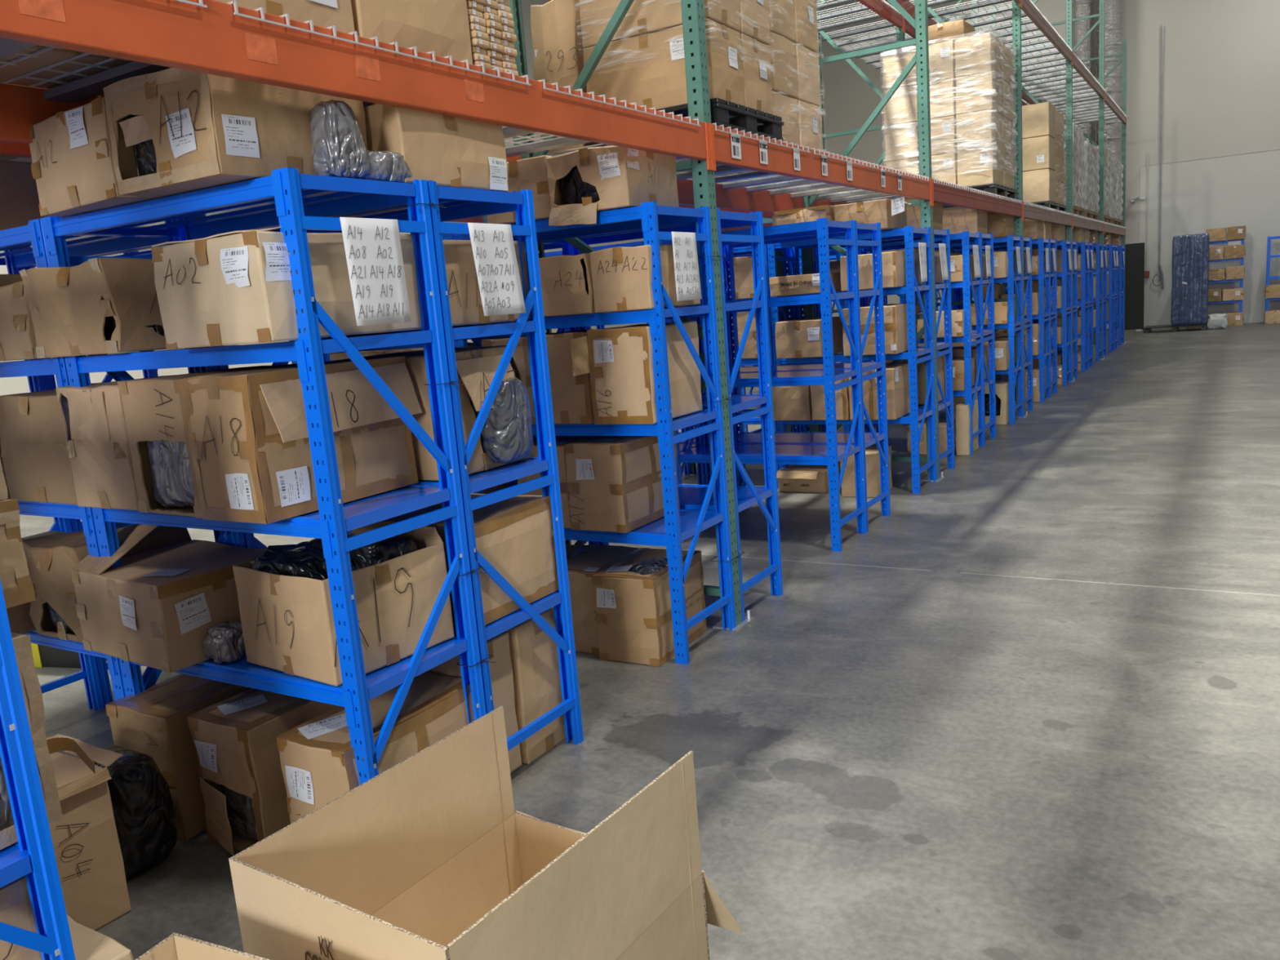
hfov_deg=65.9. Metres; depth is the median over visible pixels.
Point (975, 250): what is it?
list
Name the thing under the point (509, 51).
box
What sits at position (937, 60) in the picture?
cardboard box
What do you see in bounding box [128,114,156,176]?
plastic bag
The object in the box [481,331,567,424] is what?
cardboard box
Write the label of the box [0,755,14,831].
plastic bag
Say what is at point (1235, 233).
cardboard box
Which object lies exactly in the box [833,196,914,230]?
cardboard box
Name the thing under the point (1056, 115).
film
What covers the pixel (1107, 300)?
cardboard box
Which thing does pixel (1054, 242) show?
shelving unit
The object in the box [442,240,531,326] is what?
cardboard box
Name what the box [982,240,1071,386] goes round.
shelving unit
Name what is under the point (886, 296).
shelving unit
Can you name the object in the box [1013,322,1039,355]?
cardboard box
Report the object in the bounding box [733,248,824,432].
shelving unit
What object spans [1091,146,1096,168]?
cardboard box
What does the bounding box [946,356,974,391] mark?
cardboard box
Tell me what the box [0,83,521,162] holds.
beam
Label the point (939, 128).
cardboard box
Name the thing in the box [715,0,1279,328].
wall
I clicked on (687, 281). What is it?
list
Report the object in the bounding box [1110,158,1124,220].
film
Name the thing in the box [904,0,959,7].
deck
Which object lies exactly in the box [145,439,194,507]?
plastic bag
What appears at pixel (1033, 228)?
cardboard box
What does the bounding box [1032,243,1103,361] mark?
shelving unit
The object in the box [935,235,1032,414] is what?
shelving unit
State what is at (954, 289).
shelving unit
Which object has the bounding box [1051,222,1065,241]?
cardboard box
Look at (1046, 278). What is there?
shelving unit
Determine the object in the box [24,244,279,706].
shelving unit
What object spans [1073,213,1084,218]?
deck
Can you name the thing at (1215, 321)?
plastic bag
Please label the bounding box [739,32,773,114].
cardboard box
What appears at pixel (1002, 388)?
cardboard box
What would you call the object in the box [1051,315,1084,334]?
cardboard box
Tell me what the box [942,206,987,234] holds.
cardboard box
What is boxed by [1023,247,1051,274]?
cardboard box
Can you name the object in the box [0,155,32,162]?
deck
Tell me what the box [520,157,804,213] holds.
beam
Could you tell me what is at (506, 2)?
box
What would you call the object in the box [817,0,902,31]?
deck
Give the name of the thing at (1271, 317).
cardboard box
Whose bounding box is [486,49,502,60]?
box
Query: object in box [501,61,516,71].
box
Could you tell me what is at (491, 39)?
box
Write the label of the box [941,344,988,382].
cardboard box
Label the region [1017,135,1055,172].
cardboard box
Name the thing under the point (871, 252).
shelving unit
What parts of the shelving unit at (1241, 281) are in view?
upright post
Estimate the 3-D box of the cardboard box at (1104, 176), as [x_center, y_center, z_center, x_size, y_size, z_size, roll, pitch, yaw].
[8.059,-5.308,17.671,0.508,0.393,0.578,2,12,31]
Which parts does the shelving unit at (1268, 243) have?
upright post, upright post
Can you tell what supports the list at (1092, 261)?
attached to the shelving unit at (1091, 245)
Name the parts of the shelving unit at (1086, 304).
upright post, upright post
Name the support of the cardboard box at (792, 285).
on the shelving unit at (908, 233)
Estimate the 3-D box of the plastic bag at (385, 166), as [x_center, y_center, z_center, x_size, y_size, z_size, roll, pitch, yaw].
[-0.749,-0.908,2.870,0.106,0.090,0.241,2,12,31]
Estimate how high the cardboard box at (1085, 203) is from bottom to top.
0.343 m
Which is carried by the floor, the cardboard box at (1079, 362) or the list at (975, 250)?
the cardboard box at (1079, 362)
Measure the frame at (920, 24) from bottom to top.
6.000 m
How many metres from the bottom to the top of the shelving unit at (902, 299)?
2.000 m
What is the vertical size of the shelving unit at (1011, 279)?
2.000 m
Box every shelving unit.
[0,218,225,710]
[0,579,75,959]
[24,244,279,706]
[40,167,486,784]
[218,180,583,751]
[291,338,515,487]
[441,201,736,664]
[543,207,782,622]
[543,243,597,544]
[544,240,706,484]
[568,246,738,485]
[646,244,799,488]
[659,217,866,551]
[698,220,890,532]
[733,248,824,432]
[739,247,866,432]
[767,225,937,493]
[798,227,955,477]
[824,249,882,432]
[826,248,917,424]
[830,259,843,363]
[843,231,985,454]
[862,231,995,444]
[871,288,956,399]
[884,252,963,308]
[904,235,1023,424]
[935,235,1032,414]
[936,284,1012,310]
[950,238,1051,402]
[957,239,1057,394]
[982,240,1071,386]
[1007,241,1089,374]
[1013,242,1093,368]
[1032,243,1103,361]
[1036,244,1106,358]
[1050,240,1077,377]
[1050,244,1115,352]
[1051,244,1118,350]
[1072,245,1124,345]
[1208,239,1244,312]
[1265,235,1279,311]
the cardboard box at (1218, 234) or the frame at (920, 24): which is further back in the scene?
the cardboard box at (1218, 234)
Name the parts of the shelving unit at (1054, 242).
upright post, upright post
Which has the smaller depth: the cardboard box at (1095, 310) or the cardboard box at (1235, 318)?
the cardboard box at (1095, 310)
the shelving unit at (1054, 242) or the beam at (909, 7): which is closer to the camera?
the beam at (909, 7)
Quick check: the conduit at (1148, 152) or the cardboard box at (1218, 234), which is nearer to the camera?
the cardboard box at (1218, 234)
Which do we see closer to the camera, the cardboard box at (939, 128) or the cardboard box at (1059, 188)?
the cardboard box at (939, 128)
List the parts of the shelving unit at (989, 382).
upright post, upright post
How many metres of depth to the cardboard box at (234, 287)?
2.62 m
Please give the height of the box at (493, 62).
0.023 m
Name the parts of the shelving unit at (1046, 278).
upright post, upright post, upright post, upright post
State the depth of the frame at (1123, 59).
19.94 m
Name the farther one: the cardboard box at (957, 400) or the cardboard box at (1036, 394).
the cardboard box at (1036, 394)
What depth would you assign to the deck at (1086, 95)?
17.39 m
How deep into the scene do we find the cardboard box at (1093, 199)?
16.30 m
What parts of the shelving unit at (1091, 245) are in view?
upright post, upright post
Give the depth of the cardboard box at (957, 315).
8.87 m
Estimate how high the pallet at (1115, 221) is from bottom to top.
0.120 m
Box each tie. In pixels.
[403,202,446,208]
[423,380,465,385]
[456,654,495,666]
[457,566,484,576]
[710,551,744,562]
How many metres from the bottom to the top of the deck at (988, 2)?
0.037 m
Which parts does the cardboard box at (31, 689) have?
tape strip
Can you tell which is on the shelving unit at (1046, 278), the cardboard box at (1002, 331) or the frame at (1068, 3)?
the cardboard box at (1002, 331)
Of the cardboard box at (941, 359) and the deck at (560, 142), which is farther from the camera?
the cardboard box at (941, 359)
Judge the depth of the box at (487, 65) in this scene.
3.26 m
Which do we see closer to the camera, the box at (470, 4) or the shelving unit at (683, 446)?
the box at (470, 4)
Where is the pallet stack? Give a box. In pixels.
[1170,233,1209,326]
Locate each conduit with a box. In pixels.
[1146,151,1148,270]
[1158,24,1164,280]
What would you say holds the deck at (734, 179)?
on the beam at (737, 198)
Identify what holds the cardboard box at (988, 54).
on the cardboard box at (987, 82)
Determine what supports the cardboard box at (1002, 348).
on the shelving unit at (1011, 279)
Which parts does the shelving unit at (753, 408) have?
upright post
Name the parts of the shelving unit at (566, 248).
upright post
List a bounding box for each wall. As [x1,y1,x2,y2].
[0,0,692,395]
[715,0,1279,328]
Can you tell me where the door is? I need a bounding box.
[1117,242,1144,329]
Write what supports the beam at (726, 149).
attached to the frame at (692, 11)
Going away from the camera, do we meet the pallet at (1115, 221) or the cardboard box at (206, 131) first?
the cardboard box at (206, 131)
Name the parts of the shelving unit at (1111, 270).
upright post, upright post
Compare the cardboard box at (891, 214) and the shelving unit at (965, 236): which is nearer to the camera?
the cardboard box at (891, 214)
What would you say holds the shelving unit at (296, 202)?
on the floor
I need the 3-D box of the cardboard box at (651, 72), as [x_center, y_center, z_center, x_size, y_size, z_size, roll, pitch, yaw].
[0.117,-1.971,4.839,0.719,0.357,0.368,2,12,31]
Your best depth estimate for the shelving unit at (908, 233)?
7.67 m
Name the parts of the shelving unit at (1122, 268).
upright post, upright post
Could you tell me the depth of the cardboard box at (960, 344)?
10.79 m
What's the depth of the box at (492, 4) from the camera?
3.31 m
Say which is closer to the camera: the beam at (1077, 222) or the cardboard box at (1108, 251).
the beam at (1077, 222)
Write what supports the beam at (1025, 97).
attached to the frame at (1068, 3)
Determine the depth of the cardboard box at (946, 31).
9.88 m
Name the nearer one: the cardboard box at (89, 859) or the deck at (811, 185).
the cardboard box at (89, 859)
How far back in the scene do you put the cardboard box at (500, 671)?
3.42 m
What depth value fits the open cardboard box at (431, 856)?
2.13 m
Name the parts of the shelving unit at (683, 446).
upright post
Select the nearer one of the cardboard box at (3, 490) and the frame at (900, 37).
the cardboard box at (3, 490)
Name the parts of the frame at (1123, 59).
upright post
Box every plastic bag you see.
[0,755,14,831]
[45,602,74,632]
[78,745,177,879]
[102,297,164,340]
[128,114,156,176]
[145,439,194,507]
[202,621,245,663]
[217,783,257,839]
[249,537,355,580]
[308,99,371,178]
[346,531,417,569]
[359,150,412,182]
[466,377,532,463]
[559,165,599,204]
[628,558,667,575]
[984,393,1000,416]
[1206,313,1228,328]
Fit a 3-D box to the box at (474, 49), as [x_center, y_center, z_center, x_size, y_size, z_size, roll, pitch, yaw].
[-0.592,-1.424,3.310,0.155,0.023,0.076,2,12,31]
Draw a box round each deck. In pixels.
[0,0,207,67]
[0,0,531,106]
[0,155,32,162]
[502,79,701,157]
[546,122,810,164]
[675,147,879,189]
[746,164,929,197]
[810,177,969,204]
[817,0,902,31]
[820,19,914,53]
[854,50,888,69]
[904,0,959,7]
[927,0,1041,26]
[942,195,1022,208]
[968,187,998,198]
[974,13,1057,44]
[986,201,1043,212]
[1004,34,1072,60]
[1021,52,1084,77]
[1022,66,1095,90]
[1029,79,1104,101]
[1041,90,1112,109]
[1043,206,1058,212]
[1056,100,1119,117]
[1058,210,1072,215]
[1063,108,1126,124]
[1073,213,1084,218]
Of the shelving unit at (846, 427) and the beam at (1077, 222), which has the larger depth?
the beam at (1077, 222)
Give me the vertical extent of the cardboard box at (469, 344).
0.385 m
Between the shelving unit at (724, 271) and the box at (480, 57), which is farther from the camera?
the shelving unit at (724, 271)
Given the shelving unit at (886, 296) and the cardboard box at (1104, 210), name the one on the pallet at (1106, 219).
the cardboard box at (1104, 210)
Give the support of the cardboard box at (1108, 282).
on the shelving unit at (1111, 270)
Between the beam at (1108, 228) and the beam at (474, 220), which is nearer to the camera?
the beam at (474, 220)
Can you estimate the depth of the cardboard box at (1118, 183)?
19.74 m
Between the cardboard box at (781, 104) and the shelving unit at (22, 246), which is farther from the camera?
the cardboard box at (781, 104)
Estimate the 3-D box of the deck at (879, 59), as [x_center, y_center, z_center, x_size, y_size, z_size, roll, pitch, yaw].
[3.459,-5.553,12.871,1.070,0.037,1.160,2,12,31]
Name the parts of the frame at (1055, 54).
upright post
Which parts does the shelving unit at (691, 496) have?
upright post, upright post, upright post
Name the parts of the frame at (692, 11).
upright post, upright post, foot plate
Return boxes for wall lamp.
[1130,194,1145,202]
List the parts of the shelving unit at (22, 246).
upright post, upright post, upright post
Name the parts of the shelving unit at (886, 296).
upright post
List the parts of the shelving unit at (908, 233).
upright post, upright post, upright post, upright post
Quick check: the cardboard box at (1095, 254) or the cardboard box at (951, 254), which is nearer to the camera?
the cardboard box at (951, 254)
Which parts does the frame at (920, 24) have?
upright post, upright post, foot plate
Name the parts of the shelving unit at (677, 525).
upright post, upright post, upright post, upright post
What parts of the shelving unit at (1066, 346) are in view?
upright post, upright post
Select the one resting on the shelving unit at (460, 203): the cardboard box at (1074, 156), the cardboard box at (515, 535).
the cardboard box at (515, 535)
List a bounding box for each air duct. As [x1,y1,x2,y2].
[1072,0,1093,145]
[1095,0,1122,163]
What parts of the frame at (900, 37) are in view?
upright post, upright post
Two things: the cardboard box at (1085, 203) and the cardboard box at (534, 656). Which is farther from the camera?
the cardboard box at (1085, 203)
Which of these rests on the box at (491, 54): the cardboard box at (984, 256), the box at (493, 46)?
the box at (493, 46)
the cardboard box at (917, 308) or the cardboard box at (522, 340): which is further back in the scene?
the cardboard box at (917, 308)
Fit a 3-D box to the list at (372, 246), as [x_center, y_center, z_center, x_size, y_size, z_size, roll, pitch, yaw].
[-0.730,-0.581,2.751,0.017,0.290,0.215,2,12,31]
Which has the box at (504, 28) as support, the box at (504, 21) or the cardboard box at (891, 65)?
the box at (504, 21)
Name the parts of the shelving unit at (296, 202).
upright post, upright post, upright post, upright post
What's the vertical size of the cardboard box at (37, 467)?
0.373 m
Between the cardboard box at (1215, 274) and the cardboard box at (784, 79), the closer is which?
the cardboard box at (784, 79)
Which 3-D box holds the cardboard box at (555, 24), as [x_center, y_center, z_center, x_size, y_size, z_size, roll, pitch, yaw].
[-0.289,-2.071,5.177,0.296,0.735,0.568,2,12,31]
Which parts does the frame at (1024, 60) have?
upright post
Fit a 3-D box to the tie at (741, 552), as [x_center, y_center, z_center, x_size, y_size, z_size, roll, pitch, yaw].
[0.439,0.378,4.805,0.131,0.017,0.184,2,12,31]
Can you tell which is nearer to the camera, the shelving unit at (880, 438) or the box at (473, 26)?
the box at (473, 26)
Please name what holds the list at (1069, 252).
attached to the shelving unit at (1066, 346)
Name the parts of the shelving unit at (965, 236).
upright post, upright post, upright post, upright post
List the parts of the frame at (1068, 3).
upright post, upright post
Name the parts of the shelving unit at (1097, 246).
upright post, upright post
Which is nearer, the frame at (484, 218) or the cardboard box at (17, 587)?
the cardboard box at (17, 587)
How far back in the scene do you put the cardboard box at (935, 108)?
9.83 m
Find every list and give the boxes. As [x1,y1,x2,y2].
[339,217,411,325]
[467,222,525,315]
[671,231,702,301]
[918,242,927,281]
[938,243,949,279]
[973,244,981,277]
[985,245,991,276]
[1015,246,1022,274]
[1026,247,1031,273]
[1045,248,1049,271]
[1052,248,1056,271]
[1067,248,1071,270]
[1074,248,1077,270]
[1086,249,1088,268]
[1090,249,1093,268]
[1101,250,1103,267]
[1113,250,1115,266]
[1115,251,1118,266]
[1227,240,1240,245]
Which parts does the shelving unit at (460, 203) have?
upright post, upright post, upright post, upright post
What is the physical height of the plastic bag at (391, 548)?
0.355 m
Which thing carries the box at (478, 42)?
on the box at (474, 49)
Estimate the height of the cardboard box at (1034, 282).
0.410 m
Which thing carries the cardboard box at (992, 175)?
on the pallet at (996, 188)
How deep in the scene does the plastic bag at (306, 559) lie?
2.95 m
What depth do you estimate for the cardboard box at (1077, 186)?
14.83 m
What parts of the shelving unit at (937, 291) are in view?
upright post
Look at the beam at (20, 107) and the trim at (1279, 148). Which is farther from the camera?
the trim at (1279, 148)
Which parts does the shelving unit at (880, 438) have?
upright post, upright post, upright post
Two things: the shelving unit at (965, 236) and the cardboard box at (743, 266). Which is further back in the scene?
the shelving unit at (965, 236)
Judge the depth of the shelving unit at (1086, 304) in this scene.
15.49 m
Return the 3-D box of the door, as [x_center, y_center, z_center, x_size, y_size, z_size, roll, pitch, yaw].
[12.285,-4.834,24.728,0.620,2.120,0.050,2,12,31]
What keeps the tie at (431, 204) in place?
attached to the shelving unit at (460, 203)
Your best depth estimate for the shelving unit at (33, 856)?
2.00 m
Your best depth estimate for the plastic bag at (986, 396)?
10.78 m
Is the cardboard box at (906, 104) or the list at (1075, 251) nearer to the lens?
the cardboard box at (906, 104)
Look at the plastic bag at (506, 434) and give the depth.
3.32 m
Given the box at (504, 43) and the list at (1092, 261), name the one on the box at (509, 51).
the box at (504, 43)
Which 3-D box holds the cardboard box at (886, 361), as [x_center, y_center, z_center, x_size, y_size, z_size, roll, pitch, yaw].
[2.471,-1.044,9.365,0.324,0.386,0.456,2,12,32]
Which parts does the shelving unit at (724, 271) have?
upright post, upright post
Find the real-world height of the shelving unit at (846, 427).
2.000 m
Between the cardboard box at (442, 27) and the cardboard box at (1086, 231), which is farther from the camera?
the cardboard box at (1086, 231)
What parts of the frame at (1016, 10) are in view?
upright post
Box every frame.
[482,215,519,495]
[508,0,755,631]
[682,175,792,475]
[797,0,945,481]
[816,0,906,316]
[904,0,978,300]
[927,0,1028,417]
[967,16,1026,300]
[989,0,1075,382]
[1027,53,1060,110]
[1035,0,1105,359]
[1072,39,1126,346]
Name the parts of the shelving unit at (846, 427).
upright post, upright post, upright post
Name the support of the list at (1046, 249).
attached to the shelving unit at (1046, 278)
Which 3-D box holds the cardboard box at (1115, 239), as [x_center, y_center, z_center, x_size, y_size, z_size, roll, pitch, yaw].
[9.548,-4.888,20.115,0.441,0.276,0.461,2,12,32]
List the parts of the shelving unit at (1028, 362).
upright post, upright post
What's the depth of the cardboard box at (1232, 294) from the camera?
23.25 m
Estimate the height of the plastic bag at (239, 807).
0.350 m
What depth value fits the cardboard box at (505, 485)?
5.13 m
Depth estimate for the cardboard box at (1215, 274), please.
23.34 m
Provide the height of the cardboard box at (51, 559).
0.353 m
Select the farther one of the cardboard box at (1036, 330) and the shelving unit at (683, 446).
the cardboard box at (1036, 330)
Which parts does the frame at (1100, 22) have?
upright post, upright post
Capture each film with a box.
[574,0,774,72]
[769,0,826,150]
[880,30,1017,176]
[1013,123,1084,208]
[1055,115,1066,201]
[1082,140,1099,212]
[1094,145,1112,217]
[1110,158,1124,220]
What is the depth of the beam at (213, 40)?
2.58 m
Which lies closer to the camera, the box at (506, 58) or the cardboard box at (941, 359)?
the box at (506, 58)
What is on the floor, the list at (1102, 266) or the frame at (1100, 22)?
the frame at (1100, 22)
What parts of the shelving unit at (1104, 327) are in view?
upright post, upright post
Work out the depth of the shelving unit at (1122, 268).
20.16 m
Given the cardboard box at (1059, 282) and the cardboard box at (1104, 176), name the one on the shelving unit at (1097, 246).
the cardboard box at (1059, 282)
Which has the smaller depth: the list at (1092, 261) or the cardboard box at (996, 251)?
the cardboard box at (996, 251)
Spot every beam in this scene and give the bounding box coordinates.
[0,0,712,170]
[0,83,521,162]
[0,142,31,158]
[444,216,483,223]
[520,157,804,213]
[679,204,772,218]
[694,222,772,232]
[709,123,932,206]
[811,199,846,206]
[857,0,904,32]
[884,0,915,19]
[903,17,915,39]
[928,17,936,26]
[932,178,1023,221]
[1013,0,1021,7]
[1017,85,1039,104]
[1020,0,1072,65]
[1022,201,1072,229]
[1071,52,1104,101]
[1072,213,1104,234]
[1103,222,1125,237]
[1104,90,1126,126]
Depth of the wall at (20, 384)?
16.70 m
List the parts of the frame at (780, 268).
upright post, upright post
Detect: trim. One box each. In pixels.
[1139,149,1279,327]
[1142,148,1279,166]
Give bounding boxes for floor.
[19,322,1279,959]
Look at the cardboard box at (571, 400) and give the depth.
4.41 m
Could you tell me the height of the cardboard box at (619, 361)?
0.418 m
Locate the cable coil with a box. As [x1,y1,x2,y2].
[1151,264,1164,288]
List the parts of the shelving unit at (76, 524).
upright post, upright post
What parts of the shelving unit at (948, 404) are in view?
upright post, upright post, upright post, upright post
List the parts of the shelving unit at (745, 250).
upright post, upright post, upright post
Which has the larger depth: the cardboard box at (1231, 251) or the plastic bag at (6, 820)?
the cardboard box at (1231, 251)
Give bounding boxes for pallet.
[585,97,783,147]
[968,182,1017,199]
[1031,200,1066,211]
[1058,205,1084,216]
[1083,209,1098,219]
[1097,215,1111,223]
[1111,217,1122,226]
[1143,323,1207,333]
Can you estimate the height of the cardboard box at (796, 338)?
0.290 m
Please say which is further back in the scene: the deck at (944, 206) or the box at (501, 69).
the deck at (944, 206)
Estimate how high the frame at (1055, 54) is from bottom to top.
6.000 m
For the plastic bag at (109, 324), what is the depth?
3.03 m
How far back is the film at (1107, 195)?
17.71 m
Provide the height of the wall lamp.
0.153 m
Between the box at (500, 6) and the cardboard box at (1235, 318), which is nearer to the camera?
the box at (500, 6)
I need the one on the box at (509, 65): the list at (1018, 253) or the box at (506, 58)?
the box at (506, 58)
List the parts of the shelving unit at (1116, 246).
upright post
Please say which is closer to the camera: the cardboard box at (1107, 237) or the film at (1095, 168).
the film at (1095, 168)
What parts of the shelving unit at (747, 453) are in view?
upright post, upright post, upright post, upright post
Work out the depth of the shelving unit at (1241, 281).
23.30 m
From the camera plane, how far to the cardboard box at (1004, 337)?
11.26 m
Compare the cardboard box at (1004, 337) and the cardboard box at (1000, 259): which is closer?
the cardboard box at (1000, 259)
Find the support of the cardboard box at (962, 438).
on the floor
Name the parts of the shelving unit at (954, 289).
upright post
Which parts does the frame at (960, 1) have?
upright post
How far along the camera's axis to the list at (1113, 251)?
18.64 m
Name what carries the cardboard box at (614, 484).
on the shelving unit at (677, 525)
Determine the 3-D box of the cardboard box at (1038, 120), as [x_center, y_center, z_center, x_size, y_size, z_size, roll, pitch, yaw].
[5.058,-4.557,12.585,0.388,0.397,0.520,2,12,31]
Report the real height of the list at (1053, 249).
0.290 m
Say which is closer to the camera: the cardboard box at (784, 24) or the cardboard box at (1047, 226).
the cardboard box at (784, 24)
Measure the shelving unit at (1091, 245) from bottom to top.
2.000 m
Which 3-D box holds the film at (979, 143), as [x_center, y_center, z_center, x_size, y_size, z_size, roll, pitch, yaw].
[3.248,-3.820,10.338,1.168,1.322,1.178,2,12,31]
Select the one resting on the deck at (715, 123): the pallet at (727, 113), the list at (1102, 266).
the pallet at (727, 113)
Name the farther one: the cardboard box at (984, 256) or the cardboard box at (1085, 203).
the cardboard box at (1085, 203)
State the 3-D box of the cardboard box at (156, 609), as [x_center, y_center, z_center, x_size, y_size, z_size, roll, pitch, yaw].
[-1.543,0.341,3.309,0.561,0.408,0.466,3,12,35]
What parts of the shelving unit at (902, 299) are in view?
upright post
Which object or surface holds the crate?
on the floor
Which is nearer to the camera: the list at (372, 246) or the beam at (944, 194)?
the list at (372, 246)
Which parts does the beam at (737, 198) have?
rail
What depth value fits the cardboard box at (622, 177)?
4.16 m
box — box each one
[0,44,132,96]
[0,160,64,231]
[0,274,22,286]
[0,280,36,361]
[0,389,77,504]
[0,439,10,498]
[0,458,8,499]
[0,498,35,608]
[0,632,94,849]
[0,875,42,959]
[6,530,67,634]
[18,257,166,358]
[21,525,191,642]
[29,97,160,217]
[46,733,131,930]
[55,374,175,510]
[66,914,133,959]
[71,524,266,673]
[75,0,355,52]
[102,67,368,197]
[105,673,251,841]
[117,363,297,518]
[135,932,269,959]
[151,226,424,349]
[182,355,422,524]
[186,688,338,855]
[228,706,742,959]
[232,520,454,686]
[275,671,474,823]
[329,351,344,360]
[334,344,534,480]
[338,348,400,359]
[351,0,472,64]
[364,103,508,191]
[383,493,559,625]
[385,342,475,353]
[425,631,521,773]
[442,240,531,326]
[466,0,483,12]
[466,0,484,4]
[466,8,483,18]
[468,15,485,26]
[468,22,486,33]
[469,30,488,40]
[470,37,489,48]
[471,46,487,55]
[471,53,490,63]
[472,60,491,69]
[481,0,497,8]
[481,5,497,15]
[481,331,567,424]
[482,12,500,22]
[483,481,509,493]
[484,19,502,30]
[484,42,503,53]
[485,26,502,38]
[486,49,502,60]
[487,35,501,44]
[487,155,551,224]
[489,57,502,67]
[490,65,503,71]
[494,3,511,13]
[495,0,510,6]
[496,9,512,20]
[498,25,514,34]
[499,31,516,42]
[500,17,514,27]
[500,39,514,48]
[500,53,515,63]
[501,46,517,57]
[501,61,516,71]
[503,68,518,75]
[504,607,565,764]
[517,435,594,528]
[530,0,586,155]
[538,253,595,316]
[545,327,614,424]
[546,146,679,226]
[564,431,679,533]
[565,544,595,556]
[566,544,643,655]
[569,320,702,424]
[578,0,740,48]
[582,17,744,109]
[590,244,700,312]
[591,547,706,666]
[728,255,777,299]
[731,308,781,359]
[738,0,770,44]
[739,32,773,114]
[763,90,799,146]
[767,0,795,41]
[768,31,798,98]
[768,271,841,296]
[771,204,835,226]
[771,385,812,420]
[775,316,843,359]
[776,461,840,493]
[792,0,818,53]
[795,43,820,106]
[797,99,822,151]
[809,377,850,420]
[825,260,840,272]
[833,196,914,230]
[840,251,915,291]
[840,444,892,497]
[842,302,913,355]
[848,362,910,420]
[879,360,898,363]
[881,248,919,252]
[882,48,916,90]
[883,84,917,126]
[884,121,919,161]
[885,157,919,175]
[891,197,942,230]
[898,351,946,404]
[906,419,955,454]
[913,249,942,284]
[915,304,921,333]
[916,308,972,338]
[928,19,975,44]
[928,40,955,81]
[929,78,956,119]
[930,115,957,155]
[931,151,957,184]
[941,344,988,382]
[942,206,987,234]
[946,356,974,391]
[950,253,962,255]
[950,254,973,282]
[951,338,987,346]
[953,393,973,419]
[954,32,1002,78]
[955,71,1003,115]
[955,109,1003,151]
[955,400,978,455]
[956,146,1004,186]
[970,250,1007,253]
[970,300,1015,325]
[971,251,1012,279]
[972,254,986,279]
[973,284,1004,299]
[974,380,1013,424]
[983,333,999,341]
[983,339,1013,370]
[986,212,1014,238]
[995,328,1008,336]
[995,334,1026,364]
[1000,292,1044,315]
[1001,43,1013,84]
[1002,80,1013,121]
[1002,116,1013,155]
[1003,151,1013,188]
[1013,217,1025,237]
[1013,252,1026,276]
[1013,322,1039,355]
[1015,366,1044,402]
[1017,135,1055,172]
[1022,102,1055,138]
[1022,168,1055,203]
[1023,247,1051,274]
[1023,280,1044,293]
[1024,217,1044,239]
[1027,255,1042,275]
[1032,353,1062,365]
[1032,364,1062,386]
[1041,285,1065,309]
[1043,222,1052,239]
[1044,322,1062,326]
[1044,325,1062,343]
[1044,327,1051,351]
[1050,248,1065,272]
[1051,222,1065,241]
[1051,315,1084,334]
[1053,156,1064,182]
[1054,133,1064,160]
[1055,109,1063,137]
[1055,180,1063,204]
[1057,275,1075,300]
[1057,308,1079,316]
[1062,180,1076,206]
[1063,125,1076,154]
[1063,153,1076,181]
[1065,226,1084,243]
[1072,253,1081,271]
[1072,345,1096,362]
[1072,351,1084,373]
[1076,157,1081,181]
[1076,182,1082,208]
[1077,275,1096,299]
[1078,308,1096,327]
[1083,228,1088,242]
[1084,189,1090,211]
[1084,253,1098,269]
[1087,144,1091,167]
[1088,229,1097,244]
[1090,192,1097,213]
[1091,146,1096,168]
[1093,200,1106,216]
[1093,299,1108,321]
[1093,329,1110,352]
[1097,170,1106,191]
[1097,232,1111,245]
[1101,149,1106,171]
[1104,250,1109,268]
[1106,150,1110,172]
[1106,199,1109,216]
[1106,274,1109,294]
[1110,233,1121,246]
[1116,163,1120,183]
[1116,182,1120,202]
[1144,271,1149,277]
[1205,226,1226,241]
[1206,312,1223,323]
[1208,245,1224,260]
[1208,267,1225,280]
[1208,288,1222,302]
[1222,288,1244,301]
[1224,244,1245,258]
[1225,311,1243,325]
[1226,225,1245,240]
[1226,265,1244,279]
[1264,309,1279,324]
[1265,284,1279,298]
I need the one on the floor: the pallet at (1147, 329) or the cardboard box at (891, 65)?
the pallet at (1147, 329)
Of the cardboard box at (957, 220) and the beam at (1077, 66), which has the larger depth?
the beam at (1077, 66)
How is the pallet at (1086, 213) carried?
on the deck
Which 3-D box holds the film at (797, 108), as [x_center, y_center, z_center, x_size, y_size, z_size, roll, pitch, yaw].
[0.566,-2.523,5.813,0.861,1.249,0.801,2,12,31]
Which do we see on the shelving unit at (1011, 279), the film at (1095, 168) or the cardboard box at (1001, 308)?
the cardboard box at (1001, 308)
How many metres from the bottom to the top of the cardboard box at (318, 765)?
0.426 m
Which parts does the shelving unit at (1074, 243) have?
upright post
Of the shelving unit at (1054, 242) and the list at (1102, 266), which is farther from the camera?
the list at (1102, 266)
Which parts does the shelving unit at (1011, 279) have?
upright post, upright post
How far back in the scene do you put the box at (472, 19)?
3.24 m
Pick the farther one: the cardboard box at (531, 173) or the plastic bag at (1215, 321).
the plastic bag at (1215, 321)
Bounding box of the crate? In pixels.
[31,643,106,667]
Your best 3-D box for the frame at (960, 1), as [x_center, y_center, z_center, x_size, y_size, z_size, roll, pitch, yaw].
[4.553,-4.429,14.785,1.134,6.000,0.190,2,12,31]
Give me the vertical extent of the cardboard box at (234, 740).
0.432 m
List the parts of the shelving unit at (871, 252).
upright post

